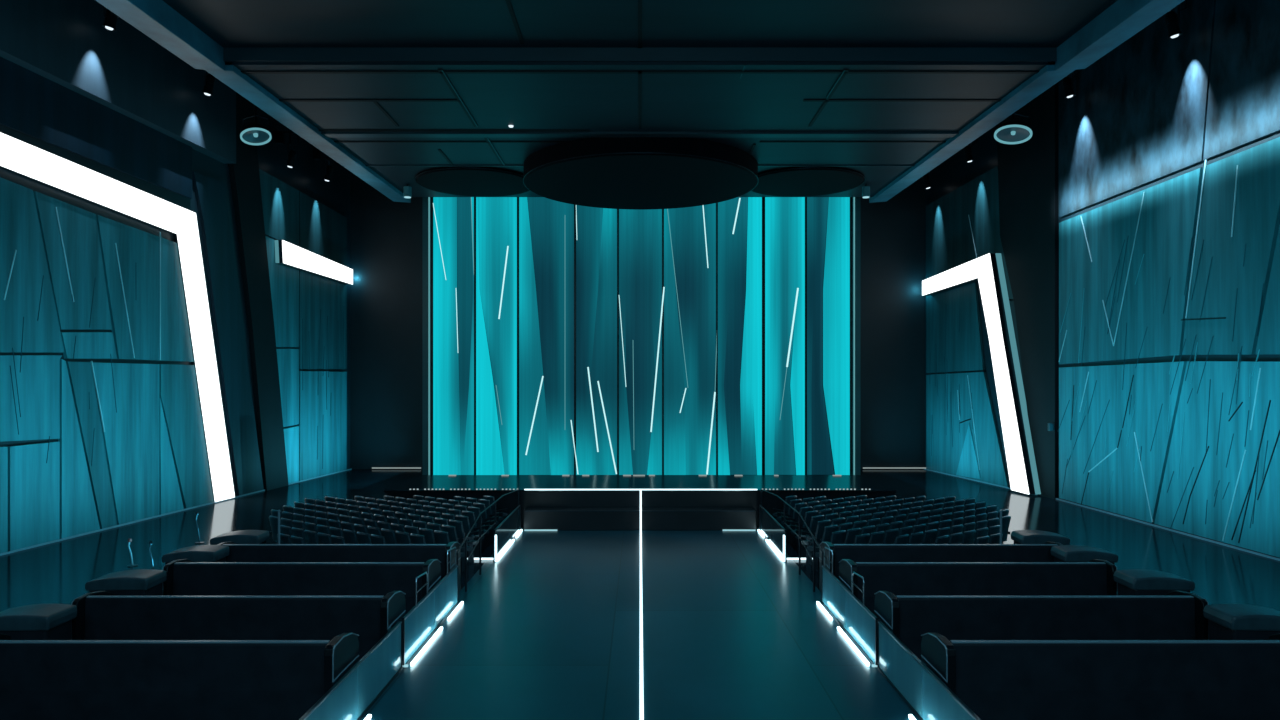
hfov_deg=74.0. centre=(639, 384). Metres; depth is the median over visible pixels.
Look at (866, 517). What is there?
chair
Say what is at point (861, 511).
chair
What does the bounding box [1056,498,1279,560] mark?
baseboard
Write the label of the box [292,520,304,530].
chair
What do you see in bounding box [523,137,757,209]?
ceiling disc
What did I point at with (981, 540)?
chair
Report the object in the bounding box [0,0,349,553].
wall
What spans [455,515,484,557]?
chair
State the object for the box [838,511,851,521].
chair
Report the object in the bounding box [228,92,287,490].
pillar
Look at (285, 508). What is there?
chair
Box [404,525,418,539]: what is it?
chair
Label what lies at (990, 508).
chair
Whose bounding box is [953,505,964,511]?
chair
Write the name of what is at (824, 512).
chair
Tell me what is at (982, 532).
chair
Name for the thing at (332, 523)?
chair
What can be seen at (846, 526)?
chair
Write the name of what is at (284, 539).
chair
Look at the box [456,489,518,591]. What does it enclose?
handrail
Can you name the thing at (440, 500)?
chair
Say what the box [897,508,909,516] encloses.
chair
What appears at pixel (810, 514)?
chair
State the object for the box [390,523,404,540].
chair
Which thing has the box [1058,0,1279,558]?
wall
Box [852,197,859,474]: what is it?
column
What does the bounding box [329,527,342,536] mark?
chair
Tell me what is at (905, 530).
chair
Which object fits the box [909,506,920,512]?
chair
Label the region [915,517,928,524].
chair
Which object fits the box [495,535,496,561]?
light post
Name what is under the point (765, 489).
strip
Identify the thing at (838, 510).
chair
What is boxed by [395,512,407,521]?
chair
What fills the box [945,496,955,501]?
chair
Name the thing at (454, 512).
chair
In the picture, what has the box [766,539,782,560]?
light strip
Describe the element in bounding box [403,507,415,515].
chair
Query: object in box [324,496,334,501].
chair
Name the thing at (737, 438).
panel
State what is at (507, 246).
tube
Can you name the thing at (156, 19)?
trim
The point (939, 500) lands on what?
chair
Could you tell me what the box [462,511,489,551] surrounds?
chair
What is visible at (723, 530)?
light strip
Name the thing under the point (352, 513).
chair
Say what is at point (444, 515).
chair
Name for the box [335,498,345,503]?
chair
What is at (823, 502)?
chair
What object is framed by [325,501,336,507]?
chair
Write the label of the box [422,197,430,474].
column
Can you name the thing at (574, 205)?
mullion
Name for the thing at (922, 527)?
chair
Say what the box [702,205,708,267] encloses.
tube
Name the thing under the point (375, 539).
chair
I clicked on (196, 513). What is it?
stand
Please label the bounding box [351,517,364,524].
chair
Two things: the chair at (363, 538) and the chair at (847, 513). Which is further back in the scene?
the chair at (847, 513)
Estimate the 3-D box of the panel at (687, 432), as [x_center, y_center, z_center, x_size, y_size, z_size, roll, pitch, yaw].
[1.665,-1.781,28.339,1.733,9.555,0.111,0,0,0]
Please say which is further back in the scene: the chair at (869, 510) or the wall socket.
the wall socket
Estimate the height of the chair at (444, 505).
0.750 m
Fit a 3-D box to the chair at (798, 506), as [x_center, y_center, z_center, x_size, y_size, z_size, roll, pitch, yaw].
[2.975,2.625,16.379,0.355,0.750,0.447,0,0,-38]
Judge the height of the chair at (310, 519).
0.750 m
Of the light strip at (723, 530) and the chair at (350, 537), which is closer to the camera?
the chair at (350, 537)
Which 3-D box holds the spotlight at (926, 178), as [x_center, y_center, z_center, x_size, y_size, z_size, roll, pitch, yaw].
[9.778,-7.857,29.100,0.850,2.286,0.320,0,0,0]
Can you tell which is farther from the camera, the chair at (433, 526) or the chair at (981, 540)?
the chair at (433, 526)
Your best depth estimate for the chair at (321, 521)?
14.37 m
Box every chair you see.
[269,516,280,543]
[271,509,282,518]
[277,533,290,543]
[280,518,292,527]
[280,525,291,536]
[282,511,293,520]
[283,505,293,513]
[290,536,303,543]
[291,527,305,543]
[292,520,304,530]
[293,507,304,515]
[293,513,304,522]
[294,502,304,509]
[304,498,315,505]
[304,503,315,511]
[304,509,316,517]
[304,515,316,525]
[304,522,317,532]
[304,530,318,543]
[315,500,325,505]
[315,505,326,511]
[315,511,327,518]
[316,517,328,525]
[316,524,330,535]
[317,532,331,543]
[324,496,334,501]
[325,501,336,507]
[326,507,337,513]
[327,513,339,520]
[328,519,341,528]
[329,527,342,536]
[330,535,344,543]
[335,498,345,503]
[336,503,347,509]
[337,508,349,515]
[339,515,351,522]
[341,522,353,530]
[342,529,357,543]
[345,499,356,505]
[347,504,358,510]
[349,510,361,517]
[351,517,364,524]
[353,524,367,532]
[354,496,364,501]
[356,501,367,507]
[356,532,371,543]
[359,506,370,512]
[361,512,373,519]
[364,519,377,527]
[365,497,375,504]
[367,526,381,537]
[368,502,378,508]
[370,508,382,516]
[370,534,385,543]
[373,514,386,521]
[376,499,386,504]
[377,521,390,534]
[379,504,390,512]
[381,528,396,543]
[382,510,394,520]
[384,495,394,504]
[386,516,399,526]
[387,500,398,507]
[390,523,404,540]
[391,506,402,512]
[395,497,405,503]
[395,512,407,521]
[395,531,410,543]
[399,502,410,512]
[399,518,412,529]
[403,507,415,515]
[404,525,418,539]
[406,498,417,506]
[408,514,420,526]
[410,533,425,543]
[411,504,422,512]
[413,495,423,502]
[413,520,426,534]
[415,509,427,517]
[418,500,429,507]
[419,528,435,543]
[421,516,434,528]
[423,505,434,515]
[424,496,435,504]
[427,522,441,538]
[428,511,441,521]
[430,501,441,511]
[434,518,448,529]
[434,530,464,556]
[435,507,447,516]
[436,498,447,505]
[441,525,472,571]
[442,503,453,513]
[442,513,454,523]
[448,499,459,508]
[448,509,460,519]
[449,520,478,564]
[454,496,464,504]
[454,505,466,514]
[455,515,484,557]
[460,501,472,510]
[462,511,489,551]
[466,498,477,504]
[467,507,493,546]
[473,503,498,541]
[478,499,503,534]
[483,496,507,523]
[772,496,796,523]
[776,499,801,534]
[781,503,806,541]
[786,507,812,546]
[790,511,817,551]
[795,515,824,557]
[801,520,830,564]
[802,498,813,504]
[807,501,819,510]
[807,525,838,571]
[813,505,825,514]
[815,496,825,504]
[815,530,845,556]
[819,509,831,519]
[820,499,831,508]
[825,513,837,523]
[826,503,837,513]
[831,518,845,529]
[832,498,843,505]
[832,507,844,516]
[838,501,849,511]
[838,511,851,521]
[838,522,852,538]
[844,496,855,504]
[844,528,860,543]
[845,505,856,515]
[845,516,858,528]
[850,500,861,507]
[852,509,864,517]
[853,520,866,534]
[854,533,869,543]
[856,495,866,502]
[857,504,868,512]
[859,514,871,526]
[861,525,875,539]
[862,498,873,506]
[864,507,876,515]
[867,518,880,529]
[869,502,880,512]
[869,531,884,543]
[872,512,884,521]
[874,497,884,503]
[875,523,889,540]
[877,506,888,512]
[880,516,893,526]
[881,500,892,507]
[883,528,898,543]
[885,495,895,504]
[885,510,897,520]
[889,504,900,512]
[889,521,902,534]
[893,499,903,504]
[893,514,906,521]
[894,534,909,543]
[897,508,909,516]
[898,526,912,537]
[901,502,911,508]
[902,519,915,527]
[904,497,914,504]
[906,512,918,519]
[908,532,923,543]
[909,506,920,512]
[912,501,923,507]
[912,524,926,532]
[915,496,925,501]
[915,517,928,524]
[918,510,930,517]
[921,504,932,510]
[922,529,937,543]
[923,499,934,505]
[926,522,938,530]
[928,515,940,522]
[930,508,942,515]
[932,503,943,509]
[934,498,944,503]
[935,535,949,543]
[937,527,950,536]
[938,519,951,528]
[940,513,952,520]
[942,507,953,513]
[943,501,954,507]
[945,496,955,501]
[948,532,962,543]
[949,524,963,535]
[951,517,963,525]
[952,511,964,518]
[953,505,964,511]
[954,500,964,505]
[961,530,975,543]
[962,522,975,532]
[963,509,975,517]
[963,515,975,525]
[964,498,975,505]
[964,503,975,511]
[974,527,988,543]
[975,502,985,509]
[975,507,986,515]
[975,513,986,522]
[975,520,987,530]
[976,536,989,543]
[986,505,996,513]
[986,511,997,520]
[987,518,999,527]
[988,525,999,536]
[989,533,1002,543]
[997,509,1008,518]
[999,516,1010,543]
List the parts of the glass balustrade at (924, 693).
post, rail, glass panel, glass panel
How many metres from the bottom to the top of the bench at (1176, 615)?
0.798 m
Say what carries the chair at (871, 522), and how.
on the floor
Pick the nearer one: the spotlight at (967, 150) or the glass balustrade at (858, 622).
the glass balustrade at (858, 622)
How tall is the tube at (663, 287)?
4.820 m
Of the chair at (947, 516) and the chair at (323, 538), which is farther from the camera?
the chair at (947, 516)
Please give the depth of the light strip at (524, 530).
17.47 m
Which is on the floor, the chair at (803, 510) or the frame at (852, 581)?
the chair at (803, 510)
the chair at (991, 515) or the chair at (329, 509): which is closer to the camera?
the chair at (991, 515)
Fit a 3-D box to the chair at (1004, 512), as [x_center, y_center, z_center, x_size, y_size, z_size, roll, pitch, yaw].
[6.469,2.625,15.488,0.355,0.750,0.447,0,0,-38]
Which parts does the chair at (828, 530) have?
armrest, backrest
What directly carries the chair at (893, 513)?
on the floor
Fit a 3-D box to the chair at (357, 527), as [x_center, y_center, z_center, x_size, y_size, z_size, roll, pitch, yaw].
[-4.431,2.625,13.896,0.355,0.750,0.447,0,0,38]
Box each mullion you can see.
[431,197,432,474]
[474,197,475,474]
[517,197,518,474]
[574,205,575,474]
[716,203,716,474]
[762,197,764,474]
[805,197,806,474]
[850,197,851,474]
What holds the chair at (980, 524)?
on the floor
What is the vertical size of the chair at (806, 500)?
0.750 m
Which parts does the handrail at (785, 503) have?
post, rail, rail, post, post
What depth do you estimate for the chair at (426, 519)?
14.57 m
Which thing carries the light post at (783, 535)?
attached to the glass balustrade at (772, 530)
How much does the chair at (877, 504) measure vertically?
0.750 m
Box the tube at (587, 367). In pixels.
[587,367,598,451]
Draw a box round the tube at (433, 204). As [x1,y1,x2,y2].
[433,204,445,278]
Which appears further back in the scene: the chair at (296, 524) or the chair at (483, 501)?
the chair at (483, 501)
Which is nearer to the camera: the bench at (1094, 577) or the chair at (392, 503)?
the bench at (1094, 577)
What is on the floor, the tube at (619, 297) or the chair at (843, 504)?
the chair at (843, 504)
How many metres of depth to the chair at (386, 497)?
17.26 m
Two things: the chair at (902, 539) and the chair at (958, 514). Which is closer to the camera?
the chair at (902, 539)
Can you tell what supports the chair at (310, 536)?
on the floor
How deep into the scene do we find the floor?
11.72 m
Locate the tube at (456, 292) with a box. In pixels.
[456,292,457,348]
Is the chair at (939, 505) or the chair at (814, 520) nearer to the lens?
the chair at (814, 520)
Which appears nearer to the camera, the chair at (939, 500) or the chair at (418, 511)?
the chair at (418, 511)
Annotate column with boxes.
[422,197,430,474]
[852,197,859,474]
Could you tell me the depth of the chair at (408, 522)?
14.28 m
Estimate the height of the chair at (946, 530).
0.750 m
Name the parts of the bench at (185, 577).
panel, rail, panel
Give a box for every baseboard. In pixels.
[0,468,351,555]
[924,469,1036,494]
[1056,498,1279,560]
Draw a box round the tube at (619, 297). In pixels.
[619,297,625,384]
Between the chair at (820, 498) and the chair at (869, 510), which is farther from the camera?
the chair at (820, 498)
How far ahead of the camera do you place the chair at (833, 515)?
14.86 m
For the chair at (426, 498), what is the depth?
17.09 m
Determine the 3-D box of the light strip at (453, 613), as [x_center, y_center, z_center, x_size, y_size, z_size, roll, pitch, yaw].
[-2.431,2.978,11.213,0.030,0.030,0.850,0,0,0]
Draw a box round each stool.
[0,603,76,639]
[85,569,166,595]
[162,545,229,564]
[210,530,269,544]
[1011,530,1069,544]
[1051,545,1117,564]
[1113,569,1194,595]
[1203,604,1279,639]
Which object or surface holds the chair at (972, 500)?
on the floor
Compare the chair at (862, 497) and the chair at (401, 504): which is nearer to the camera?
the chair at (401, 504)
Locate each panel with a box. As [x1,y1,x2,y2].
[433,197,473,474]
[476,197,516,474]
[519,197,573,474]
[576,205,616,474]
[619,209,661,474]
[664,203,715,474]
[718,197,761,474]
[765,197,804,474]
[807,197,849,474]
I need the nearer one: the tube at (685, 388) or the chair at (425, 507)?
the chair at (425, 507)
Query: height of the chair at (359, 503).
0.750 m
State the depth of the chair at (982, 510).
15.57 m
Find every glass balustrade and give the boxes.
[299,620,402,719]
[401,564,458,667]
[493,504,520,561]
[759,504,786,561]
[821,564,878,667]
[877,620,980,719]
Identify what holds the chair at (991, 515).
on the floor
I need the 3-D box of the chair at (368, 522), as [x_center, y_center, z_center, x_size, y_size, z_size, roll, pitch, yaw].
[-4.431,2.625,14.413,0.355,0.750,0.447,0,0,38]
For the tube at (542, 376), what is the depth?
28.21 m
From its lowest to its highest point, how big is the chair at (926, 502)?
0.750 m
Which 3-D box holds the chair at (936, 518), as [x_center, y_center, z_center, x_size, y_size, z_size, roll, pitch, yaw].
[5.013,2.625,14.868,0.355,0.750,0.447,0,0,-38]
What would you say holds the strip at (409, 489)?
attached to the stage at (527, 498)
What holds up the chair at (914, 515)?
on the floor
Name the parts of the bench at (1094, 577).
panel, rail, panel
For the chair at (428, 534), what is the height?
0.750 m
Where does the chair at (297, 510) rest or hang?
on the floor
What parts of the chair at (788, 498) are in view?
armrest, backrest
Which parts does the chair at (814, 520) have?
armrest, backrest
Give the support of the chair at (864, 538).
on the floor
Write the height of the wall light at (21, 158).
7.511 m
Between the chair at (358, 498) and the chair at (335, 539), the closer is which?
the chair at (335, 539)
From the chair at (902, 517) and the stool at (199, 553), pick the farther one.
the chair at (902, 517)
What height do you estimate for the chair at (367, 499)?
0.750 m
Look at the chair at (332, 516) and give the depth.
14.89 m
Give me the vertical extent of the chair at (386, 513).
0.750 m
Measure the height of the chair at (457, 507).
0.750 m
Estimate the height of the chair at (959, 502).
0.750 m
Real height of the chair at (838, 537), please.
0.750 m
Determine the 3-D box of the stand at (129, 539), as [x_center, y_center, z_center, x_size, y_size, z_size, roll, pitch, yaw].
[-8.408,2.771,14.088,0.162,0.462,0.160,0,0,0]
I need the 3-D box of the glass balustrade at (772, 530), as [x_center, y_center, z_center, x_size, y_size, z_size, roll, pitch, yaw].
[2.468,2.727,15.924,0.044,0.547,3.059,0,0,0]
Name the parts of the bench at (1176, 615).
panel, rail, panel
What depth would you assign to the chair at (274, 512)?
15.29 m
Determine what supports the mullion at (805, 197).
on the floor
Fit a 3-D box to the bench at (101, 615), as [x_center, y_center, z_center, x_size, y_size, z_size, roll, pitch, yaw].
[-4.227,2.601,9.096,3.270,0.798,0.699,0,0,0]
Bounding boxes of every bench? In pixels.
[0,633,358,719]
[71,591,405,659]
[163,559,440,613]
[217,542,460,592]
[819,542,1062,592]
[839,559,1116,613]
[874,591,1208,659]
[921,633,1279,719]
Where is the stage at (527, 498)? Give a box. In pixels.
[383,475,896,526]
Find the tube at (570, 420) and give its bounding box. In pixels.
[570,420,577,474]
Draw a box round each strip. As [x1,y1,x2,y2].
[372,467,420,468]
[409,489,514,489]
[410,627,442,665]
[447,601,463,620]
[467,558,492,559]
[497,539,513,560]
[524,530,556,530]
[723,530,755,530]
[765,489,870,489]
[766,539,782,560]
[787,558,812,559]
[816,601,832,620]
[837,627,869,665]
[863,467,925,468]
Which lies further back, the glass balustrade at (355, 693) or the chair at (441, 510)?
the chair at (441, 510)
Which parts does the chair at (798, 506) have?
armrest, backrest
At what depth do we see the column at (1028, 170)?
23.17 m
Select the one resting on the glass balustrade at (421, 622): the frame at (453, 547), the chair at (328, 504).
the frame at (453, 547)
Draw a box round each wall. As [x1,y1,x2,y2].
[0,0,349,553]
[350,172,924,468]
[925,126,1025,487]
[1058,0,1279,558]
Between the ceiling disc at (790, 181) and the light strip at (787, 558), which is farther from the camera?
the ceiling disc at (790, 181)
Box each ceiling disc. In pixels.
[415,167,529,196]
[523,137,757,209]
[751,167,864,196]
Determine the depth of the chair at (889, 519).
14.50 m
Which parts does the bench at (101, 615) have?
panel, rail, panel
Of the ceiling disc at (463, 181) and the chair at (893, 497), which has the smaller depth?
the chair at (893, 497)
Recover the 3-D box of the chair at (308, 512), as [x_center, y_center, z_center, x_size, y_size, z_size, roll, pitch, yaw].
[-5.886,2.625,15.550,0.355,0.750,0.447,0,0,38]
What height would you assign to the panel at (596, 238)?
9.555 m
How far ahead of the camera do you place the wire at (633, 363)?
28.22 m
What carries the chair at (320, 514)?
on the floor
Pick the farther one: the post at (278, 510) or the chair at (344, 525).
the chair at (344, 525)
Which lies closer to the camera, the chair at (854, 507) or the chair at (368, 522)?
the chair at (368, 522)
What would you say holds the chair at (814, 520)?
on the floor
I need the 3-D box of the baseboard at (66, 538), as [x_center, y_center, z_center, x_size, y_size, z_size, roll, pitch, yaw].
[-11.039,2.982,18.095,0.020,0.035,24.251,0,0,4]
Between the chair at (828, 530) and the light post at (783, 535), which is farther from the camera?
the light post at (783, 535)
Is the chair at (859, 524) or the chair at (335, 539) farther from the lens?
the chair at (859, 524)
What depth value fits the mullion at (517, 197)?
28.22 m
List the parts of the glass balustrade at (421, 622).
post, glass panel, rail, rail, glass panel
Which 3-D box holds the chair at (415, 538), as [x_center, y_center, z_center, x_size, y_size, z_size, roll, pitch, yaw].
[-3.266,2.625,12.986,0.355,0.750,0.447,0,0,38]
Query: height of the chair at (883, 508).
0.750 m
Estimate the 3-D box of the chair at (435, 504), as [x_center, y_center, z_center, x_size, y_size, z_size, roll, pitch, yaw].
[-3.848,2.625,16.544,0.355,0.750,0.447,0,0,38]
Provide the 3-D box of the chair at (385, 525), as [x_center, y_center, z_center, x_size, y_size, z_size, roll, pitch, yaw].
[-4.139,2.625,14.186,0.355,0.750,0.447,0,0,38]
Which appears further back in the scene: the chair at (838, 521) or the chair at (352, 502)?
the chair at (352, 502)
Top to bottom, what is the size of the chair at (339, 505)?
0.750 m
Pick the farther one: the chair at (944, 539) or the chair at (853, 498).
the chair at (853, 498)
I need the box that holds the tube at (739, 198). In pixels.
[732,198,740,233]
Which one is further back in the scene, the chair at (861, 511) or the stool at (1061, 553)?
the chair at (861, 511)
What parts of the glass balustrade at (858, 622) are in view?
glass panel, rail, rail, glass panel, post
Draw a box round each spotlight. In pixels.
[102,7,118,30]
[201,70,215,96]
[275,129,298,167]
[313,148,334,181]
[923,168,934,188]
[964,139,977,162]
[1062,69,1079,98]
[1164,0,1186,38]
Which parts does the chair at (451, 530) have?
backrest, armrest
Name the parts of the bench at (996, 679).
panel, rail, panel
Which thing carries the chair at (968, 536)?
on the floor
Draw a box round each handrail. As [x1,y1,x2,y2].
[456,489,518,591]
[761,489,823,591]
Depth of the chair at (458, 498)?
17.15 m
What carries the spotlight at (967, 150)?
hanging from the ceiling
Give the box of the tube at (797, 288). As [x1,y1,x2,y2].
[786,288,798,366]
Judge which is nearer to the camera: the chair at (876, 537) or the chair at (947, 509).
the chair at (876, 537)
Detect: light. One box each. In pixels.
[0,132,234,501]
[275,240,352,284]
[640,490,643,719]
[922,253,1040,494]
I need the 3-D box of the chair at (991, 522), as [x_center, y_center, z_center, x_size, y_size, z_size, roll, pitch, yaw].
[5.886,2.625,14.516,0.355,0.750,0.447,0,0,-38]
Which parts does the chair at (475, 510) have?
backrest, armrest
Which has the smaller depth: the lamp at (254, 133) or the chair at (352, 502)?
the chair at (352, 502)
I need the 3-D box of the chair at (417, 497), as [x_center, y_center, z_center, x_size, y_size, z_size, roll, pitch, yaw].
[-4.431,2.625,17.517,0.355,0.750,0.447,0,0,38]
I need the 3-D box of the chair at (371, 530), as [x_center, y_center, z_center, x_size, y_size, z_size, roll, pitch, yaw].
[-4.139,2.625,13.668,0.355,0.750,0.447,0,0,38]
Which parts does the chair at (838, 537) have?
backrest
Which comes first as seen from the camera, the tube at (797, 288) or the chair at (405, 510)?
the chair at (405, 510)
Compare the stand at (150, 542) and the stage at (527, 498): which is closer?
the stand at (150, 542)
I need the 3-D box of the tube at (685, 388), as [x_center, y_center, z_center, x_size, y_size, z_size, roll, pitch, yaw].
[1.428,0.515,28.230,0.236,0.839,0.038,0,0,0]
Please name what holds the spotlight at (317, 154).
hanging from the ceiling
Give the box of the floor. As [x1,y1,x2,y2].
[0,469,1279,719]
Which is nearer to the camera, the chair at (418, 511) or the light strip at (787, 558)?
the light strip at (787, 558)
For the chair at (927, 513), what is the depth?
15.18 m
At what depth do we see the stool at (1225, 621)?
8.12 m
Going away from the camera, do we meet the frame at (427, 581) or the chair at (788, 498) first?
the frame at (427, 581)
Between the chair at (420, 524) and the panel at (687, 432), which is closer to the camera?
the chair at (420, 524)
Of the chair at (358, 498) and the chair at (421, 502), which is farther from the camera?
the chair at (358, 498)
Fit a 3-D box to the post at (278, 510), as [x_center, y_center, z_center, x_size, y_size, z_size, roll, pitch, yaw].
[-5.335,2.424,12.562,0.133,1.153,0.133,0,0,0]
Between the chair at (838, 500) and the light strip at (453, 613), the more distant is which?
the chair at (838, 500)
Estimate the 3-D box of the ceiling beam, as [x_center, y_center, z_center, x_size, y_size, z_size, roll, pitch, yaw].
[8.220,-6.225,12.451,0.720,0.489,30.925,0,0,-2]
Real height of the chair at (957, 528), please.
0.750 m
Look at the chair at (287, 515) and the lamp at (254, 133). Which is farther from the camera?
the lamp at (254, 133)
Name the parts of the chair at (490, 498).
backrest, armrest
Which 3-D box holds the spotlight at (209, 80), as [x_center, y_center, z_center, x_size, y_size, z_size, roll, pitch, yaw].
[-10.396,-7.957,20.300,0.850,2.086,0.320,0,0,0]
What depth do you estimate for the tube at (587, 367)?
28.21 m
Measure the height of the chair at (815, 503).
0.750 m
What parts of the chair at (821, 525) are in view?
armrest, backrest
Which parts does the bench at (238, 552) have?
panel, rail, backrest, panel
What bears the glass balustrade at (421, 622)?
on the floor
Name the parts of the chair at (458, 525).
backrest, armrest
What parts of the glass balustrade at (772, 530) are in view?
glass panel, rail, glass panel, post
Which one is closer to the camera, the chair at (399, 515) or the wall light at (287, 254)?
the chair at (399, 515)
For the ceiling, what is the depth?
16.28 m
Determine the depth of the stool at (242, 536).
12.39 m
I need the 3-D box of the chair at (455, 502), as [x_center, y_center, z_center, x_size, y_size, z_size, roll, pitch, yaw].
[-3.557,2.625,16.834,0.355,0.750,0.447,0,0,38]
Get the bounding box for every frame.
[415,572,428,605]
[447,547,456,574]
[823,547,832,574]
[851,572,864,605]
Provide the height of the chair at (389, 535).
0.750 m
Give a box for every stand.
[127,538,137,566]
[149,541,153,568]
[195,512,203,543]
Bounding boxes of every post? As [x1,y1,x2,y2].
[278,510,279,543]
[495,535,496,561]
[783,535,784,561]
[1000,510,1001,543]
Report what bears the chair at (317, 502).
on the floor
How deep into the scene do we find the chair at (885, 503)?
16.51 m
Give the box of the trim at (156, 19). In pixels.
[95,0,410,202]
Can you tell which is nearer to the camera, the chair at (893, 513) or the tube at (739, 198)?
the chair at (893, 513)
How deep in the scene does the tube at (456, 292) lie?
28.22 m
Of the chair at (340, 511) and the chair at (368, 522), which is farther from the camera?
the chair at (340, 511)
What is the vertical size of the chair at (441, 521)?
0.750 m
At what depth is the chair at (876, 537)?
13.02 m
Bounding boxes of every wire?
[471,202,473,269]
[633,363,633,426]
[667,209,687,385]
[715,336,716,385]
[780,368,786,418]
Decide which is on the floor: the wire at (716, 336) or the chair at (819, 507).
the chair at (819, 507)
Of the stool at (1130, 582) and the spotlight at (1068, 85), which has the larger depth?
the spotlight at (1068, 85)
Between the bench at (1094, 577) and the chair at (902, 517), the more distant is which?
the chair at (902, 517)
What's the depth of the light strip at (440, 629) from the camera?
9.63 m
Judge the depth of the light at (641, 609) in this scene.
10.41 m
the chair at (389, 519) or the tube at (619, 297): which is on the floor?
the chair at (389, 519)
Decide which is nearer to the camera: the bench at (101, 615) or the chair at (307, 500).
the bench at (101, 615)
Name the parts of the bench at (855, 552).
panel, backrest, rail, panel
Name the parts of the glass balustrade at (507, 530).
post, glass panel, rail, glass panel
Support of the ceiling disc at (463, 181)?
attached to the ceiling
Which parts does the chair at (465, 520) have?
backrest, armrest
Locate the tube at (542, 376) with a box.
[525,376,543,454]
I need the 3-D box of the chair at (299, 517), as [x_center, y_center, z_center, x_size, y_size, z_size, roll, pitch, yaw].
[-5.886,2.625,15.033,0.355,0.750,0.447,0,0,38]
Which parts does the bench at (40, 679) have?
panel, rail, panel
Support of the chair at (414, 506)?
on the floor
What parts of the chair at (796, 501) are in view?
armrest, backrest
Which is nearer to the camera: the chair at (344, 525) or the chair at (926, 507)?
the chair at (344, 525)
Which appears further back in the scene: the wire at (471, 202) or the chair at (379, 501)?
the wire at (471, 202)
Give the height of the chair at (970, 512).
0.750 m
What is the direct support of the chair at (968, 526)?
on the floor
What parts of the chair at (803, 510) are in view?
armrest, backrest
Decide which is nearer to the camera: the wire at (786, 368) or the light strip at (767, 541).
the light strip at (767, 541)
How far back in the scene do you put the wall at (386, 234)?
30.30 m
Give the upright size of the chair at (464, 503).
0.750 m
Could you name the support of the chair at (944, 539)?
on the floor
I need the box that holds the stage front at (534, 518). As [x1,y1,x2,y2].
[524,508,755,529]
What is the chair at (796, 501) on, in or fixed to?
on the floor
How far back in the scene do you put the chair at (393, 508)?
15.77 m
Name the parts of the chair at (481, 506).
backrest, armrest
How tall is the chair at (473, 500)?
0.750 m
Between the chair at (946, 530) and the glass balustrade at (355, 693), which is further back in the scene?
the chair at (946, 530)
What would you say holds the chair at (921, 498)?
on the floor
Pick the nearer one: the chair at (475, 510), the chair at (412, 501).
the chair at (475, 510)
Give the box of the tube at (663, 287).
[650,287,664,431]
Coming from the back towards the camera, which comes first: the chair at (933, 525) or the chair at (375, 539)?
the chair at (933, 525)
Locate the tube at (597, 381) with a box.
[597,381,616,473]
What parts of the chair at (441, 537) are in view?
backrest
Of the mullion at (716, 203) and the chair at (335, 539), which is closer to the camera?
the chair at (335, 539)
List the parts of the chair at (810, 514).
armrest, backrest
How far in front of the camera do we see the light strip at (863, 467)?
30.18 m
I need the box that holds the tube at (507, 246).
[498,246,508,318]
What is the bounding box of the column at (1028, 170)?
[997,82,1057,498]
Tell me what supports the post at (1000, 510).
on the floor
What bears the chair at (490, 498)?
on the floor
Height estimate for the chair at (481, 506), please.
0.750 m
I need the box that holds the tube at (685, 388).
[680,388,685,412]
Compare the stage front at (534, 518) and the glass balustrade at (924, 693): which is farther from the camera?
the stage front at (534, 518)
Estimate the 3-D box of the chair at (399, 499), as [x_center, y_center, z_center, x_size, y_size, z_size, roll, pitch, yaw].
[-4.722,2.625,17.227,0.355,0.750,0.447,0,0,38]
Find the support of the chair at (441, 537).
on the floor
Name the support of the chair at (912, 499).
on the floor
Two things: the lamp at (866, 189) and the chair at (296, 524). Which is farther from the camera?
the lamp at (866, 189)
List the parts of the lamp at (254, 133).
dish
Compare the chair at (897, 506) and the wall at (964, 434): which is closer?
the chair at (897, 506)
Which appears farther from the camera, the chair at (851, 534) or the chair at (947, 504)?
the chair at (947, 504)
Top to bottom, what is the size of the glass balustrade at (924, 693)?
0.517 m
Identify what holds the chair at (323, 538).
on the floor
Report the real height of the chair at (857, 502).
0.750 m
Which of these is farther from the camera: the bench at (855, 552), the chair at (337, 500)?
the chair at (337, 500)
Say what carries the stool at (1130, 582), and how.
on the floor
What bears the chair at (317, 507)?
on the floor
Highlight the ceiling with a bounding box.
[163,0,1116,196]
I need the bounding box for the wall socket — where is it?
[1048,423,1054,430]
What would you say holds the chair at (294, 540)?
on the floor
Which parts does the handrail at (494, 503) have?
post, post, rail, rail, post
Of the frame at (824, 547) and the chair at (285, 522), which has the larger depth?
the chair at (285, 522)
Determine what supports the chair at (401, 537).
on the floor
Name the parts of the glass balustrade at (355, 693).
glass panel, glass panel, rail, post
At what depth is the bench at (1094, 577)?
10.55 m
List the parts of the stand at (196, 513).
stem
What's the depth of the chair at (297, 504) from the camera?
16.32 m
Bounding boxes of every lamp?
[240,105,271,144]
[403,185,411,197]
[862,185,869,197]
[994,113,1031,143]
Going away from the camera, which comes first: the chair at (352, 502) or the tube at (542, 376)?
the chair at (352, 502)
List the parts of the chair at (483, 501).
backrest, armrest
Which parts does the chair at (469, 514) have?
backrest, armrest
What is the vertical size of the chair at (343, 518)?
0.750 m
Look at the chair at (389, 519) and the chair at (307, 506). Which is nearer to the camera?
the chair at (389, 519)
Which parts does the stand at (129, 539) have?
stem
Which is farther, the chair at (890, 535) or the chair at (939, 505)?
the chair at (939, 505)
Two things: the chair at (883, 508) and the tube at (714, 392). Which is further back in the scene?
the tube at (714, 392)
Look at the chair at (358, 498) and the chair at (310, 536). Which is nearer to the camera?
the chair at (310, 536)
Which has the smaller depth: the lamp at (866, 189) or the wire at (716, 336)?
the lamp at (866, 189)
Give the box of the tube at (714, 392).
[706,392,715,474]

